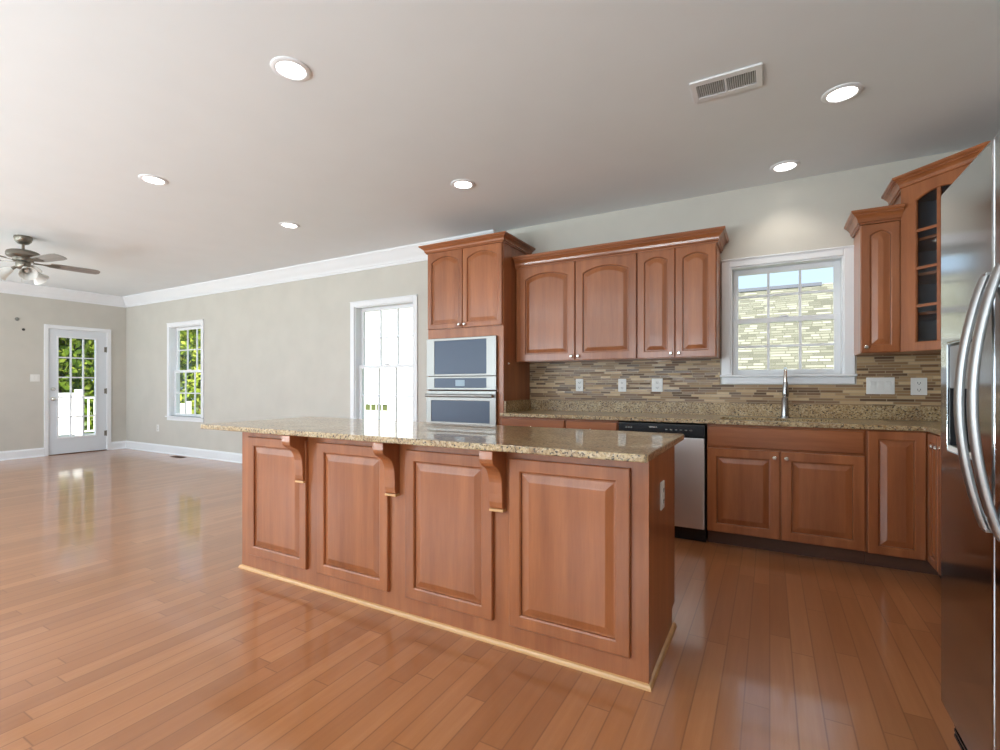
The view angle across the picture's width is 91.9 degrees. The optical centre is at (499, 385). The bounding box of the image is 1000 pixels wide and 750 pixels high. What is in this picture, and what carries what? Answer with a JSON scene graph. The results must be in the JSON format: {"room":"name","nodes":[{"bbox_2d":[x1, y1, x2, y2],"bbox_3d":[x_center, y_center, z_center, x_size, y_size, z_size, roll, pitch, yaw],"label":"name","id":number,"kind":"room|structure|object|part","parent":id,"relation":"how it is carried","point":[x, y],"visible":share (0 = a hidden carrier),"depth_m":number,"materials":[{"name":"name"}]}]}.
{"room":"kitchen","nodes":[
{"label":"kitchen","id":0,"kind":"room"},
{"bbox_2d":[0,293,125,450],"bbox_3d":[-8.791,-0.225,5.729,0.150,2.779,7.438,0,0,29],"label":"wall","id":1,"kind":"structure","parent":0,"point":[21,352],"depth_m":7.80,"materials":[{"name":"paint"}]},
{"bbox_2d":[30,374,39,381],"bbox_3d":[-7.528,-0.116,7.827,0.012,0.118,0.118,0,0,29],"label":"light switch","id":2,"kind":"object","parent":1,"relation":"attached to","point":[33,377],"visible":1,"depth_m":7.83,"materials":[{"name":"white plastic"}]},
{"bbox_2d":[0,280,125,307],"bbox_3d":[-8.682,-1.522,5.668,0.100,0.182,7.438,0,0,29],"label":"trim","id":3,"kind":"structure","parent":1,"relation":"attached to","point":[9,287],"depth_m":8.06,"materials":[{"name":"white paint"}]},
{"bbox_2d":[0,441,125,460],"bbox_3d":[-8.714,1.095,5.686,0.028,0.140,7.438,0,0,29],"label":"baseboard","id":4,"kind":"structure","parent":1,"relation":"attached to","point":[36,452],"depth_m":7.75,"materials":[{"name":"white paint"}]},
{"bbox_2d":[44,324,110,455],"bbox_3d":[-7.295,0.082,8.351,0.208,2.167,0.925,0,0,29],"label":"door","id":5,"kind":"structure","parent":1,"relation":"in","point":[54,444],"depth_m":8.33,"materials":[{"name":"white paint"}]},
{"bbox_2d":[0,448,960,749],"bbox_3d":[-3.559,1.225,2.809,12.134,0.120,7.738,0,0,29],"label":"floor","id":6,"kind":"structure","parent":0,"point":[130,619],"depth_m":2.06,"materials":[{"name":"brown wood"}]},
{"bbox_2d":[238,432,676,691],"bbox_3d":[-0.415,0.723,2.698,2.570,0.884,0.764,0,0,29],"label":"kitchen island","id":7,"kind":"object","parent":6,"relation":"on","point":[569,562],"visible":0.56,"depth_m":2.22,"materials":[{"name":"brown wood"}]},
{"bbox_3d":[-1.345,0.691,2.910,0.424,0.622,0.015,0,0,29],"label":"panel","id":8,"kind":"part","parent":7,"relation":"part of","materials":[{"name":"brown wood"}]},
{"bbox_3d":[-1.344,0.691,2.910,0.540,0.738,0.020,0,0,29],"label":"raised panel","id":9,"kind":"part","parent":7,"relation":"part of","materials":[{"name":"brown wood"}]},
{"bbox_3d":[-0.801,0.691,2.606,0.410,0.622,0.015,0,0,29],"label":"panel","id":10,"kind":"part","parent":7,"relation":"part of","materials":[{"name":"brown wood"}]},
{"bbox_3d":[-0.800,0.691,2.606,0.526,0.738,0.020,0,0,29],"label":"raised panel","id":11,"kind":"part","parent":7,"relation":"part of","materials":[{"name":"brown wood"}]},
{"bbox_2d":[201,417,683,462],"bbox_3d":[-0.491,0.266,2.800,2.821,0.030,0.868,0,0,29],"label":"island countertop","id":12,"kind":"structure","parent":7,"relation":"on","point":[629,446],"depth_m":2.40,"materials":[{"name":"beige stone"}]},
{"bbox_3d":[-0.251,0.691,2.300,0.388,0.622,0.015,0,0,29],"label":"panel","id":13,"kind":"part","parent":7,"relation":"part of","materials":[{"name":"brown wood"}]},
{"bbox_3d":[-0.251,0.691,2.300,0.504,0.738,0.020,0,0,29],"label":"raised panel","id":14,"kind":"part","parent":7,"relation":"part of","materials":[{"name":"brown wood"}]},
{"bbox_3d":[-0.410,1.155,2.707,2.570,0.020,0.569,0,0,29],"label":"shoe molding","id":15,"kind":"part","parent":7,"relation":"part of","materials":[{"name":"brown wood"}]},
{"bbox_3d":[0.274,0.691,2.006,0.415,0.622,0.015,0,0,29],"label":"panel","id":16,"kind":"part","parent":7,"relation":"part of","materials":[{"name":"brown wood"}]},
{"bbox_3d":[0.274,0.691,2.007,0.531,0.738,0.020,0,0,29],"label":"raised panel","id":17,"kind":"part","parent":7,"relation":"part of","materials":[{"name":"brown wood"}]},
{"bbox_2d":[660,480,664,509],"bbox_3d":[0.703,0.475,2.088,0.010,0.118,0.072,0,0,29],"label":"wall outlet","id":18,"kind":"object","parent":7,"relation":"attached to","point":[662,484],"visible":1,"depth_m":2.07,"materials":[{"name":"white plastic"}]},
{"bbox_2d":[418,231,534,424],"bbox_3d":[-0.226,-0.107,4.842,0.983,2.545,0.636,0,0,29],"label":"tall cabinet","id":19,"kind":"object","parent":6,"relation":"on","point":[472,280],"visible":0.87,"depth_m":4.58,"materials":[{"name":"brown wood"}]},
{"bbox_3d":[-0.538,-0.928,4.728,0.314,0.655,0.015,0,0,29],"label":"panel","id":20,"kind":"part","parent":19,"relation":"part of","materials":[{"name":"brown wood"}]},
{"bbox_3d":[-0.538,-0.928,4.729,0.414,0.755,0.020,0,0,29],"label":"door","id":21,"kind":"part","parent":19,"relation":"part of","materials":[{"name":"brown wood"}]},
{"bbox_2d":[425,391,496,424],"bbox_3d":[-0.270,0.405,4.823,0.797,0.700,0.578,0,0,29],"label":"wall oven","id":22,"kind":"object","parent":19,"relation":"in","point":[464,407],"visible":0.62,"depth_m":4.60,"materials":[{"name":"silver metal"}]},
{"bbox_3d":[-0.397,0.100,4.594,0.757,0.032,0.054,0,0,29],"label":"handle","id":23,"kind":"part","parent":22,"relation":"part of","materials":[{"name":"silver metal"}]},
{"bbox_2d":[427,336,496,389],"bbox_3d":[-0.269,-0.205,4.824,0.797,0.500,0.474,0,0,29],"label":"microwave","id":24,"kind":"object","parent":19,"relation":"in","point":[463,363],"visible":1,"depth_m":4.61,"materials":[{"name":"silver metal"}]},
{"bbox_3d":[-0.383,-0.021,4.628,0.597,0.091,0.013,0,0,29],"label":"touch panel","id":25,"kind":"part","parent":24,"relation":"part of","materials":[{"name":"black glass"}]},
{"bbox_3d":[-0.378,-0.019,4.628,0.797,0.128,0.024,0,0,29],"label":"control panel","id":26,"kind":"part","parent":24,"relation":"part of","materials":[{"name":"silver metal"}]},
{"bbox_3d":[-0.226,-1.343,4.842,0.983,0.073,0.636,0,0,29],"label":"crown","id":27,"kind":"part","parent":19,"relation":"part of","materials":[{"name":"brown wood"}]},
{"bbox_3d":[-0.167,-0.928,4.521,0.329,0.655,0.015,0,0,29],"label":"panel","id":28,"kind":"part","parent":19,"relation":"part of","materials":[{"name":"brown wood"}]},
{"bbox_3d":[-0.166,-0.928,4.521,0.429,0.755,0.020,0,0,29],"label":"door","id":29,"kind":"part","parent":19,"relation":"part of","materials":[{"name":"brown wood"}]},
{"bbox_2d":[502,416,565,427],"bbox_3d":[0.419,0.724,4.478,0.621,0.882,0.644,0,0,29],"label":"base cabinet","id":30,"kind":"object","parent":6,"relation":"on","point":[507,421],"visible":0.07,"depth_m":4.21,"materials":[{"name":"brown wood"}]},
{"bbox_2d":[566,419,620,430],"bbox_3d":[0.887,0.724,4.217,0.447,0.882,0.644,0,0,29],"label":"base cabinet","id":31,"kind":"object","parent":6,"relation":"on","point":[613,425],"visible":0.05,"depth_m":3.95,"materials":[{"name":"brown wood"}]},
{"bbox_2d":[619,421,707,541],"bbox_3d":[1.359,0.728,3.933,0.634,0.870,0.587,0,0,29],"label":"dishwasher","id":32,"kind":"object","parent":6,"relation":"on","point":[691,452],"visible":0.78,"depth_m":3.59,"materials":[{"name":"silver metal"}]},
{"bbox_3d":[1.225,0.341,3.693,0.634,0.095,0.036,0,0,29],"label":"control panel","id":33,"kind":"part","parent":32,"relation":"part of","materials":[{"name":"black plastic"}]},
{"bbox_3d":[1.225,0.726,3.696,0.628,0.665,0.032,0,0,29],"label":"door","id":34,"kind":"part","parent":32,"relation":"part of","materials":[{"name":"silver metal"}]},
{"bbox_2d":[707,424,865,564],"bbox_3d":[2.065,0.724,3.560,0.939,0.882,0.644,0,0,29],"label":"base cabinet","id":35,"kind":"object","parent":6,"relation":"on","point":[791,490],"visible":0.99,"depth_m":3.29,"materials":[{"name":"brown wood"}]},
{"bbox_3d":[1.719,0.758,3.426,0.332,0.479,0.015,0,0,29],"label":"panel","id":36,"kind":"part","parent":35,"relation":"part of","materials":[{"name":"brown wood"}]},
{"bbox_3d":[1.720,0.758,3.426,0.456,0.603,0.020,0,0,29],"label":"door","id":37,"kind":"part","parent":35,"relation":"part of","materials":[{"name":"brown wood"}]},
{"bbox_3d":[1.924,0.370,3.312,0.924,0.146,0.020,0,0,29],"label":"drawer","id":38,"kind":"part","parent":35,"relation":"part of","materials":[{"name":"brown wood"}]},
{"bbox_3d":[2.128,0.758,3.198,0.336,0.479,0.015,0,0,29],"label":"panel","id":39,"kind":"part","parent":35,"relation":"part of","materials":[{"name":"brown wood"}]},
{"bbox_3d":[2.128,0.758,3.198,0.460,0.603,0.020,0,0,29],"label":"door","id":40,"kind":"part","parent":35,"relation":"part of","materials":[{"name":"brown wood"}]},
{"bbox_2d":[865,429,940,577],"bbox_3d":[2.825,0.724,3.032,0.899,0.882,0.827,0,0,29],"label":"base cabinet","id":41,"kind":"object","parent":6,"relation":"on","point":[902,466],"visible":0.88,"depth_m":2.99,"materials":[{"name":"brown wood"}]},
{"bbox_3d":[2.467,0.678,3.009,0.172,0.666,0.015,0,0,29],"label":"panel","id":42,"kind":"part","parent":41,"relation":"part of","materials":[{"name":"brown wood"}]},
{"bbox_3d":[2.467,0.678,3.009,0.284,0.778,0.020,0,0,29],"label":"door","id":43,"kind":"part","parent":41,"relation":"part of","materials":[{"name":"brown wood"}]},
{"bbox_3d":[2.547,0.678,2.834,0.020,0.778,0.200,0,0,29],"label":"door","id":44,"kind":"part","parent":41,"relation":"part of","materials":[{"name":"brown wood"}]},
{"bbox_3d":[2.546,0.678,2.834,0.015,0.678,0.100,0,0,29],"label":"panel","id":45,"kind":"part","parent":41,"relation":"part of","materials":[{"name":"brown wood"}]},
{"bbox_2d":[933,436,940,574],"bbox_3d":[2.381,0.724,1.963,0.633,0.882,1.470,0,0,29],"label":"base cabinet","id":46,"kind":"object","parent":6,"relation":"on","point":[935,448],"visible":0.16,"depth_m":2.72,"materials":[{"name":"brown wood"}]},
{"bbox_2d":[500,399,940,435],"bbox_3d":[1.299,0.213,3.033,3.567,0.136,2.313,0,0,29],"label":"countertop","id":47,"kind":"structure","parent":46,"relation":"on","point":[871,417],"depth_m":3.76,"materials":[{"name":"beige stone"}]},
{"bbox_2d":[779,367,789,417],"bbox_3d":[2.151,0.057,3.644,0.074,0.386,0.213,0,0,29],"label":"faucet","id":48,"kind":"object","parent":47,"relation":"on","point":[785,389],"visible":1,"depth_m":3.68,"materials":[{"name":"silver metal"}]},
{"bbox_3d":[2.147,-0.018,3.639,0.023,0.236,0.175,0,0,29],"label":"spout","id":49,"kind":"part","parent":48,"relation":"part of","materials":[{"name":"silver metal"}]},
{"bbox_3d":[2.375,0.678,2.527,0.020,0.778,0.478,0,0,29],"label":"door","id":50,"kind":"part","parent":46,"relation":"part of","materials":[{"name":"brown wood"}]},
{"bbox_2d":[941,131,999,749],"bbox_3d":[1.571,0.261,1.000,0.930,1.808,0.910,0,0,29],"label":"refrigerator","id":51,"kind":"object","parent":6,"relation":"on","point":[970,207],"visible":1,"depth_m":1.30,"materials":[{"name":"silver metal"}]},
{"bbox_3d":[1.384,-0.056,1.410,0.057,0.131,0.212,0,0,29],"label":"dispenser panel","id":52,"kind":"part","parent":51,"relation":"part of","materials":[{"name":"grey plastic"}]},
{"bbox_3d":[1.216,0.044,1.245,0.071,0.658,0.034,0,0,29],"label":"handle","id":53,"kind":"part","parent":51,"relation":"part of","materials":[{"name":"silver metal"}]},
{"bbox_3d":[1.170,0.040,1.161,0.071,0.666,0.034,0,0,29],"label":"handle","id":54,"kind":"part","parent":51,"relation":"part of","materials":[{"name":"silver metal"}]},
{"bbox_3d":[1.153,0.207,0.984,0.075,1.665,0.475,0,0,29],"label":"fridge door","id":55,"kind":"part","parent":51,"relation":"part of","materials":[{"name":"silver metal"}]},
{"bbox_2d":[0,0,999,296],"bbox_3d":[-3.559,-1.674,2.809,12.134,0.120,7.738,0,0,29],"label":"ceiling","id":56,"kind":"structure","parent":0,"point":[554,110],"depth_m":2.86,"materials":[{"name":"paint"}]},
{"bbox_2d":[0,234,99,284],"bbox_3d":[-5.144,-1.364,5.263,1.255,0.500,1.248,0,0,29],"label":"ceiling fan","id":57,"kind":"object","parent":56,"relation":"hanging from","point":[23,258],"visible":1,"depth_m":5.19,"materials":[{"name":"silver metal"}]},
{"bbox_3d":[-5.307,-1.221,5.187,0.131,0.156,0.156,-38,16,-21],"label":"lamp shade","id":58,"kind":"part","parent":57,"relation":"part of","materials":[{"name":"white glass"}]},
{"bbox_3d":[-5.061,-1.221,5.169,0.131,0.156,0.156,40,21,27],"label":"lamp shade","id":59,"kind":"part","parent":57,"relation":"part of","materials":[{"name":"white glass"}]},
{"bbox_3d":[-5.430,-1.342,5.610,0.136,0.006,0.440,-16,9,-34],"label":"blade","id":60,"kind":"part","parent":57,"relation":"part of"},
{"bbox_3d":[-5.168,-1.221,5.391,0.156,0.156,0.131,0,-35,4],"label":"lamp shade","id":61,"kind":"part","parent":57,"relation":"part of","materials":[{"name":"white glass"}]},
{"bbox_3d":[-4.763,-1.342,5.104,0.440,0.006,0.136,0,-13,19],"label":"blade","id":62,"kind":"part","parent":57,"relation":"part of","materials":[{"name":"brown wood"}]},
{"bbox_3d":[-4.913,-1.342,5.600,0.136,0.006,0.440,-16,-10,36],"label":"blade","id":63,"kind":"part","parent":57,"relation":"part of","materials":[{"name":"brown wood"}]},
{"bbox_2d":[138,174,167,184],"bbox_3d":[-2.720,-1.609,3.793,0.194,0.010,0.194,0,0,29],"label":"recessed light","id":64,"kind":"object","parent":56,"relation":"in","point":[152,179],"visible":1,"depth_m":3.78,"materials":[{"name":"white"}]},
{"bbox_2d":[279,222,299,228],"bbox_3d":[-2.122,-1.609,4.872,0.194,0.010,0.194,0,0,29],"label":"recessed light","id":65,"kind":"object","parent":56,"relation":"in","point":[290,225],"visible":1,"depth_m":4.87,"materials":[{"name":"white plastic"}]},
{"bbox_2d":[270,56,310,81],"bbox_3d":[-1.067,-1.609,2.468,0.194,0.010,0.194,0,0,29],"label":"recessed light","id":66,"kind":"object","parent":56,"relation":"in","point":[289,68],"visible":1,"depth_m":2.46,"materials":[{"name":"white paint"}]},
{"bbox_2d":[451,179,474,188],"bbox_3d":[-0.297,-1.609,3.878,0.194,0.010,0.194,0,0,29],"label":"recessed light","id":67,"kind":"object","parent":56,"relation":"in","point":[458,183],"visible":1,"depth_m":3.87,"materials":[{"name":"white"}]},
{"bbox_2d":[689,62,762,103],"bbox_3d":[1.210,-1.609,2.586,0.344,0.010,0.204,0,0,29],"label":"ceiling vent","id":68,"kind":"object","parent":56,"relation":"in","point":[749,77],"visible":1,"depth_m":2.58,"materials":[{"name":"white metal"}]},
{"bbox_2d":[770,160,799,171],"bbox_3d":[2.099,-1.609,3.560,0.194,0.010,0.194,0,0,29],"label":"recessed light","id":69,"kind":"object","parent":56,"relation":"in","point":[788,165],"visible":1,"depth_m":3.55,"materials":[{"name":"white"}]},
{"bbox_2d":[821,82,863,103],"bbox_3d":[1.890,-1.609,2.671,0.194,0.010,0.194,0,0,29],"label":"recessed light","id":70,"kind":"object","parent":56,"relation":"in","point":[846,91],"visible":1,"depth_m":2.66,"materials":[{"name":"white plastic"}]},
{"bbox_2d":[126,149,965,453],"bbox_3d":[-1.708,-0.225,6.127,12.134,2.779,0.160,0,0,29],"label":"wall","id":71,"kind":"structure","parent":0,"point":[277,351],"depth_m":6.36,"materials":[{"name":"paint"}]},
{"bbox_2d":[126,441,241,462],"bbox_3d":[-3.688,1.095,7.124,7.404,0.140,0.028,0,0,29],"label":"baseboard","id":72,"kind":"structure","parent":71,"relation":"attached to","point":[167,449],"depth_m":7.93,"materials":[{"name":"white paint"}]},
{"bbox_2d":[165,319,204,421],"bbox_3d":[-5.169,-0.228,8.027,1.096,1.646,0.195,0,0,29],"label":"window","id":73,"kind":"structure","parent":71,"relation":"in","point":[173,329],"depth_m":8.18,"materials":[{"name":"white paint"}]},
{"bbox_3d":[-5.181,0.557,8.005,1.096,0.075,0.145,0,0,29],"label":"sill","id":74,"kind":"part","parent":73,"relation":"part of","materials":[{"name":"white paint"}]},
{"bbox_3d":[-5.156,0.134,8.049,0.916,0.772,0.032,0,0,29],"label":"sash","id":75,"kind":"part","parent":73,"relation":"part of","materials":[{"name":"white paint"}]},
{"bbox_3d":[-5.140,-0.593,8.078,0.916,0.760,0.032,0,0,29],"label":"sash","id":76,"kind":"part","parent":73,"relation":"part of","materials":[{"name":"white paint"}]},
{"bbox_2d":[123,230,496,307],"bbox_3d":[-3.491,-1.522,6.973,7.894,0.182,0.100,0,0,29],"label":"trim","id":77,"kind":"structure","parent":71,"relation":"attached to","point":[406,254],"depth_m":6.53,"materials":[{"name":"white paint"}]},
{"bbox_2d":[350,294,417,420],"bbox_3d":[-1.396,-0.228,5.922,1.096,1.646,0.195,0,0,29],"label":"window","id":78,"kind":"structure","parent":71,"relation":"in","point":[357,313],"depth_m":6.04,"materials":[{"name":"white paint"}]},
{"bbox_3d":[-1.384,0.134,5.944,0.916,0.772,0.032,0,0,29],"label":"sash","id":79,"kind":"part","parent":78,"relation":"part of","materials":[{"name":"white paint"}]},
{"bbox_3d":[-1.368,-0.593,5.973,0.916,0.760,0.032,0,0,29],"label":"sash","id":80,"kind":"part","parent":78,"relation":"part of","materials":[{"name":"white paint"}]},
{"bbox_2d":[516,253,644,362],"bbox_3d":[0.723,-0.677,4.469,1.148,0.915,0.364,0,0,29],"label":"upper cabinet","id":81,"kind":"object","parent":71,"relation":"attached to","point":[584,310],"visible":0.99,"depth_m":4.30,"materials":[{"name":"brown wood"}]},
{"bbox_3d":[0.427,-0.666,4.468,0.421,0.745,0.015,0,0,29],"label":"panel","id":82,"kind":"part","parent":81,"relation":"part of","materials":[{"name":"brown wood"}]},
{"bbox_3d":[0.427,-0.666,4.468,0.561,0.885,0.020,0,0,29],"label":"door","id":83,"kind":"part","parent":81,"relation":"part of","materials":[{"name":"brown wood"}]},
{"bbox_3d":[0.914,-0.666,4.196,0.398,0.745,0.015,0,0,29],"label":"panel","id":84,"kind":"part","parent":81,"relation":"part of","materials":[{"name":"brown wood"}]},
{"bbox_3d":[0.914,-0.666,4.197,0.538,0.885,0.020,0,0,29],"label":"door","id":85,"kind":"part","parent":81,"relation":"part of","materials":[{"name":"brown wood"}]},
{"bbox_2d":[513,226,728,268],"bbox_3d":[1.012,-1.159,4.291,1.825,0.105,0.396,0,0,29],"label":"crown molding","id":86,"kind":"structure","parent":81,"relation":"attached to","point":[718,235],"depth_m":4.06,"materials":[{"name":"brown wood"}]},
{"bbox_2d":[638,243,719,360],"bbox_3d":[1.492,-0.677,4.040,0.610,0.915,0.364,0,0,29],"label":"upper cabinet","id":87,"kind":"object","parent":71,"relation":"attached to","point":[679,288],"visible":1,"depth_m":3.90,"materials":[{"name":"brown wood"}]},
{"bbox_3d":[1.287,-0.666,3.988,0.181,0.769,0.015,0,0,29],"label":"panel","id":88,"kind":"part","parent":87,"relation":"part of","materials":[{"name":"brown wood"}]},
{"bbox_3d":[1.287,-0.666,3.988,0.297,0.885,0.020,0,0,29],"label":"door","id":89,"kind":"part","parent":87,"relation":"part of","materials":[{"name":"brown wood"}]},
{"bbox_3d":[1.553,-0.666,3.840,0.184,0.769,0.015,0,0,29],"label":"panel","id":90,"kind":"part","parent":87,"relation":"part of","materials":[{"name":"brown wood"}]},
{"bbox_3d":[1.553,-0.666,3.840,0.300,0.885,0.020,0,0,29],"label":"door","id":91,"kind":"part","parent":87,"relation":"part of","materials":[{"name":"brown wood"}]},
{"bbox_2d":[530,354,940,406],"bbox_3d":[1.298,-0.042,3.031,3.568,0.386,2.318,0,0,29],"label":"backsplash","id":92,"kind":"structure","parent":71,"relation":"attached to","point":[696,380],"depth_m":4.10,"materials":[{"name":"tile"}]},
{"bbox_2d":[576,379,582,390],"bbox_3d":[0.764,-0.001,4.641,0.074,0.118,0.010,0,0,29],"label":"wall outlet","id":93,"kind":"object","parent":92,"relation":"attached to","point":[579,382],"visible":1,"depth_m":4.64,"materials":[{"name":"white plastic"}]},
{"bbox_2d":[618,379,625,391],"bbox_3d":[1.123,0.001,4.441,0.074,0.118,0.010,0,0,29],"label":"wall outlet","id":94,"kind":"object","parent":92,"relation":"attached to","point":[621,382],"visible":1,"depth_m":4.44,"materials":[{"name":"white plastic"}]},
{"bbox_2d":[652,378,662,391],"bbox_3d":[1.395,-0.001,4.289,0.094,0.118,0.010,0,0,29],"label":"wall outlet","id":95,"kind":"object","parent":92,"relation":"attached to","point":[657,383],"visible":1,"depth_m":4.29,"materials":[{"name":"white plastic"}]},
{"bbox_2d":[866,377,894,393],"bbox_3d":[2.771,0.005,3.520,0.165,0.122,0.012,0,0,29],"label":"light switch","id":96,"kind":"object","parent":92,"relation":"attached to","point":[877,385],"visible":1,"depth_m":3.52,"materials":[{"name":"white plastic"}]},
{"bbox_2d":[911,378,926,394],"bbox_3d":[2.961,0.009,3.416,0.090,0.122,0.010,0,0,29],"label":"wall outlet","id":97,"kind":"object","parent":92,"relation":"attached to","point":[918,385],"visible":1,"depth_m":3.41,"materials":[{"name":"white plastic"}]},
{"bbox_2d":[720,245,856,383],"bbox_3d":[2.276,-0.525,3.872,0.928,1.031,0.195,0,0,29],"label":"window","id":98,"kind":"structure","parent":71,"relation":"in","point":[843,372],"depth_m":3.83,"materials":[{"name":"white paint"}]},
{"bbox_3d":[2.305,-0.737,3.923,0.748,0.453,0.032,0,0,29],"label":"sash","id":99,"kind":"part","parent":98,"relation":"part of","materials":[{"name":"white paint"}]},
{"bbox_3d":[2.289,-0.318,3.894,0.748,0.465,0.032,0,0,29],"label":"sash","id":100,"kind":"part","parent":98,"relation":"part of","materials":[{"name":"white paint"}]},
{"bbox_3d":[2.264,-0.048,3.850,0.928,0.075,0.145,0,0,29],"label":"sill","id":101,"kind":"part","parent":98,"relation":"part of","materials":[{"name":"white paint"}]},
{"bbox_2d":[844,203,904,355],"bbox_3d":[2.617,-0.705,3.400,0.284,0.970,0.388,0,0,29],"label":"upper cabinet","id":102,"kind":"object","parent":71,"relation":"attached to","point":[876,232],"visible":1,"depth_m":3.27,"materials":[{"name":"brown wood"}]},
{"bbox_3d":[2.617,-1.144,3.400,0.284,0.092,0.388,0,0,29],"label":"crown","id":103,"kind":"part","parent":102,"relation":"part of","materials":[{"name":"brown wood"}]},
{"bbox_3d":[2.574,-0.659,3.270,0.208,0.870,0.020,0,0,29],"label":"door","id":104,"kind":"part","parent":102,"relation":"part of","materials":[{"name":"brown wood"}]},
{"bbox_3d":[2.574,-0.659,3.270,0.108,0.770,0.015,0,0,29],"label":"panel","id":105,"kind":"part","parent":102,"relation":"part of","materials":[{"name":"brown wood"}]},
{"bbox_2d":[881,141,989,354],"bbox_3d":[2.925,-0.797,3.038,0.728,1.155,0.716,0,0,29],"label":"upper cabinet","id":106,"kind":"object","parent":71,"relation":"attached to","point":[921,189],"visible":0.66,"depth_m":3.15,"materials":[{"name":"brown wood"}]},
{"bbox_2d":[918,234,936,251],"bbox_3d":[2.978,-0.949,3.060,0.634,0.018,0.602,0,0,29],"label":"shelf","id":107,"kind":"object","parent":106,"relation":"attached to","point":[928,243],"depth_m":3.22,"materials":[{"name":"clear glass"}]},
{"bbox_2d":[918,270,936,284],"bbox_3d":[2.978,-0.719,3.060,0.634,0.018,0.602,0,0,29],"label":"shelf","id":108,"kind":"object","parent":106,"relation":"attached to","point":[926,278],"depth_m":3.22,"materials":[{"name":"brown wood"}]},
{"bbox_2d":[918,310,936,320],"bbox_3d":[2.978,-0.464,3.060,0.634,0.018,0.602,0,0,29],"label":"shelf","id":109,"kind":"object","parent":106,"relation":"attached to","point":[930,315],"depth_m":3.20,"materials":[{"name":"brown wood"}]},
{"bbox_3d":[2.728,-0.765,3.001,0.021,1.090,0.440,0,0,-16],"label":"door frame","id":110,"kind":"part","parent":106,"relation":"part of","materials":[{"name":"brown wood"}]},
{"bbox_3d":[2.821,-1.333,3.007,0.305,0.085,1.021,0,0,-16],"label":"crown","id":111,"kind":"part","parent":106,"relation":"part of","materials":[{"name":"brown wood"}]},
{"label":"outside","id":112,"kind":"structure","parent":0,"visible":0},
{"bbox_2d":[59,433,93,436],"bbox_3d":[-9.047,1.305,10.202,4.656,0.160,8.000,0,0,29],"label":"deck","id":113,"kind":"object","parent":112,"point":[84,433],"depth_m":12.00,"materials":[{"name":"grey wood"}]},
{"bbox_2d":[59,389,81,435],"bbox_3d":[-10.936,0.665,10.363,0.120,1.120,3.160,0,0,29],"label":"vinyl fence","id":114,"kind":"object","parent":113,"relation":"on","point":[64,403],"visible":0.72,"depth_m":11.53,"materials":[{"name":"white plastic"}]},
{"bbox_3d":[-10.922,0.215,10.389,0.080,0.060,3.100,0,0,29],"label":"rail","id":115,"kind":"part","parent":114,"relation":"part of","materials":[{"name":"white plastic"}]},
{"bbox_3d":[-10.922,0.690,10.389,0.040,0.970,3.100,0,0,29],"label":"panel","id":116,"kind":"part","parent":114,"relation":"part of","materials":[{"name":"white plastic"}]},
{"bbox_3d":[-10.196,0.665,11.690,0.120,1.120,0.120,0,0,29],"label":"post","id":117,"kind":"part","parent":114,"relation":"part of","materials":[{"name":"white plastic"}]},
{"bbox_2d":[84,397,93,431],"bbox_3d":[-9.755,0.700,12.481,0.120,1.050,1.570,0,0,29],"label":"deck railing","id":118,"kind":"object","parent":113,"relation":"on","point":[87,430],"visible":0.18,"depth_m":11.85,"materials":[{"name":"white plastic"}]},
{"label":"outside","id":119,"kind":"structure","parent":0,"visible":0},
{"bbox_3d":[-9.444,2.265,13.859,110.000,0.100,105.000,0,0,29],"label":"lawn","id":120,"kind":"structure","parent":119,"visible":0},
{"bbox_2d":[59,338,93,432],"bbox_3d":[-15.540,-1.034,16.961,3.891,6.507,3.767,0,0,29],"label":"tree","id":121,"kind":"object","parent":120,"relation":"on","point":[64,343],"visible":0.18,"depth_m":16.70,"materials":[{"name":"green plant"}]},
{"bbox_2d":[61,345,93,432],"bbox_3d":[-17.770,-1.119,20.627,3.777,6.678,3.796,0,0,20],"label":"tree","id":122,"kind":"object","parent":120,"relation":"on","point":[90,428],"visible":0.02,"depth_m":20.12,"materials":[{"name":"green plant"}]},
{"bbox_2d":[180,401,190,413],"bbox_3d":[-11.900,1.375,16.947,3.620,1.680,0.120,0,0,29],"label":"vinyl fence","id":123,"kind":"object","parent":120,"relation":"on","point":[182,405],"visible":0.16,"depth_m":16.09,"materials":[{"name":"white plastic"}]},
{"bbox_3d":[-11.900,1.410,16.947,3.500,1.510,0.040,0,0,29],"label":"panel","id":124,"kind":"part","parent":123,"relation":"part of","materials":[{"name":"white plastic"}]},
{"bbox_3d":[-10.372,1.375,16.095,0.120,1.680,0.120,0,0,29],"label":"post","id":125,"kind":"part","parent":123,"relation":"part of","materials":[{"name":"white plastic"}]},
{"bbox_2d":[180,367,193,409],"bbox_3d":[-16.965,-1.060,26.109,3.290,7.337,3.874,0,0,-20],"label":"tree","id":126,"kind":"object","parent":120,"relation":"on","point":[180,367],"visible":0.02,"depth_m":26.10,"materials":[{"name":"green plant"}]},
{"bbox_2d":[180,329,200,413],"bbox_3d":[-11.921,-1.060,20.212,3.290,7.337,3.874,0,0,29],"label":"tree","id":127,"kind":"object","parent":120,"relation":"on","point":[192,335],"visible":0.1,"depth_m":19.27,"materials":[{"name":"green plant"}]},
{"bbox_2d":[364,282,833,420],"bbox_3d":[3.824,-2.010,16.189,21.700,8.450,8.800,0,0,29],"label":"house","id":128,"kind":"structure","parent":120,"relation":"on","point":[813,357],"depth_m":13.23,"materials":[{"name":"white"}]},
{"bbox_3d":[-4.082,1.165,15.997,1.000,0.600,0.020,0,0,29],"label":"pane","id":129,"kind":"part","parent":128,"relation":"part of","materials":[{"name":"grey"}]},
{"bbox_3d":[-4.082,0.735,15.997,1.000,0.200,0.020,0,0,29],"label":"pane","id":130,"kind":"part","parent":128,"relation":"part of","materials":[{"name":"green"}]}
]}

